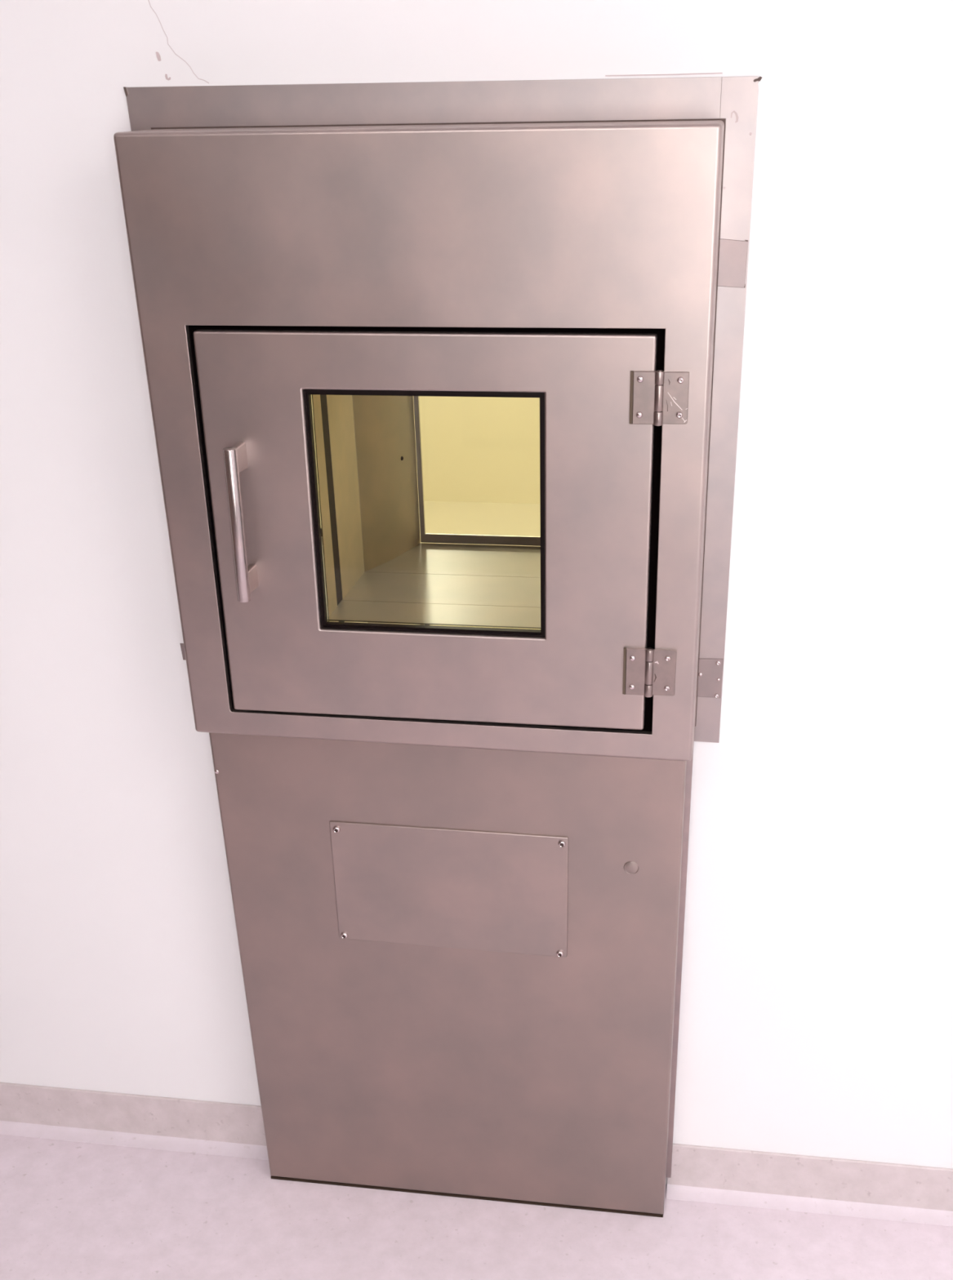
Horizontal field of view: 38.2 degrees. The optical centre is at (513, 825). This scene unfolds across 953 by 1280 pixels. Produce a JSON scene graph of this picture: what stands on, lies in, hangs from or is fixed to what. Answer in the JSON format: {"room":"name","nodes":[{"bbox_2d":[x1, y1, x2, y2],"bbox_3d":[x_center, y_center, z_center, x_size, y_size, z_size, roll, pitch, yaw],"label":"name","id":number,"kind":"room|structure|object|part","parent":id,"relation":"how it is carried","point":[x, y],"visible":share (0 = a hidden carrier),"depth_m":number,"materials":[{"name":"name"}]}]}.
{"room":"clean room","nodes":[
{"label":"clean room","id":0,"kind":"room"},
{"bbox_2d":[0,0,952,1184],"bbox_3d":[0.058,-0.595,1.801,4.400,2.700,0.081,3,29,8],"label":"wall","id":1,"kind":"structure","parent":0,"point":[815,1010],"depth_m":1.91,"materials":[{"name":"paint"}]},
{"bbox_2d":[0,1082,266,1146],"bbox_3d":[-1.262,0.492,2.577,1.696,0.094,0.008,3,29,8],"label":"baseboard","id":2,"kind":"structure","parent":1,"relation":"attached to","point":[222,1122],"depth_m":2.49,"materials":[{"name":"plastic"}]},
{"bbox_2d":[0,1120,268,1159],"bbox_3d":[-1.264,0.537,2.583,1.695,0.008,0.026,3,29,8],"label":"trim","id":3,"kind":"structure","parent":1,"relation":"attached to","point":[11,1128],"depth_m":2.50,"materials":[{"name":"plastic"}]},
{"bbox_2d":[123,76,761,742],"bbox_3d":[-0.103,-0.511,1.825,0.797,0.840,0.007,3,29,8],"label":"wall surround","id":4,"kind":"object","parent":1,"relation":"attached to","point":[660,98],"visible":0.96,"depth_m":1.65,"materials":[{"name":"metal"}]},
{"bbox_3d":[-0.118,-0.860,1.640,0.722,0.049,0.003,3,29,8],"label":"header plate","id":5,"kind":"part","parent":4,"relation":"part of","materials":[{"name":"metal"}]},
{"bbox_3d":[0.267,-0.490,1.774,0.043,0.839,0.003,3,29,8],"label":"plate","id":6,"kind":"part","parent":4,"relation":"part of","materials":[{"name":"metal"}]},
{"bbox_3d":[0.265,-0.682,1.667,0.034,0.055,0.001,3,29,8],"label":"splice plate","id":7,"kind":"part","parent":4,"relation":"part of","materials":[{"name":"metal"}]},
{"bbox_2d":[666,1184,952,1226],"bbox_3d":[1.254,0.686,2.219,2.007,0.008,0.026,3,29,8],"label":"trim","id":8,"kind":"structure","parent":1,"relation":"attached to","point":[930,1216],"depth_m":2.33,"materials":[{"name":"plastic"}]},
{"bbox_2d":[666,1143,952,1211],"bbox_3d":[1.256,0.641,2.213,2.007,0.094,0.008,3,29,8],"label":"baseboard","id":9,"kind":"structure","parent":1,"relation":"attached to","point":[694,1166],"depth_m":2.32,"materials":[{"name":"plastic"}]},
{"bbox_2d":[0,1133,952,1279],"bbox_3d":[-0.187,1.446,0.940,4.400,0.060,3.580,3,29,8],"label":"floor","id":10,"kind":"structure","parent":0,"point":[69,1210],"depth_m":2.29,"materials":[{"name":"plastic"}]},
{"bbox_2d":[208,732,693,1217],"bbox_3d":[-0.089,0.242,2.182,0.704,0.870,0.079,3,29,8],"label":"base cabinet","id":11,"kind":"object","parent":10,"relation":"on","point":[461,967],"visible":0.94,"depth_m":2.13,"materials":[{"name":"metal"}]},
{"bbox_2d":[113,118,725,761],"bbox_3d":[-0.055,-0.624,2.051,0.702,0.771,0.854,3,29,8],"label":"hatch","id":12,"kind":"object","parent":11,"relation":"on","point":[298,288],"visible":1,"depth_m":1.69,"materials":[{"name":"metal"}]},
{"bbox_3d":[-0.351,-0.389,1.767,0.021,0.197,0.048,3,29,8],"label":"handle","id":13,"kind":"part","parent":12,"relation":"part of","materials":[{"name":"metal"}]},
{"bbox_3d":[-0.111,-0.376,1.780,0.574,0.507,0.036,3,29,8],"label":"door","id":14,"kind":"part","parent":12,"relation":"part of","materials":[{"name":"metal"}]},
{"bbox_3d":[0.053,-0.749,2.452,0.472,0.508,0.008,3,29,8],"label":"door","id":15,"kind":"part","parent":12,"relation":"part of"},
{"bbox_3d":[-0.097,0.097,2.066,0.358,0.212,0.003,3,29,8],"label":"access plate","id":16,"kind":"part","parent":11,"relation":"part of","materials":[{"name":"metal"}]},
{"bbox_2d":[413,395,539,503],"bbox_3d":[0.325,-2.472,5.676,4.200,2.300,0.060,3,29,8],"label":"wall","id":17,"kind":"structure","parent":0,"point":[474,449],"depth_m":6.15,"materials":[{"name":"paint"}]},
{"bbox_2d":[417,501,540,546],"bbox_3d":[0.064,-0.569,4.650,4.200,0.060,3.600,3,29,8],"label":"floor","id":18,"kind":"structure","parent":0,"point":[440,517],"depth_m":6.04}
]}

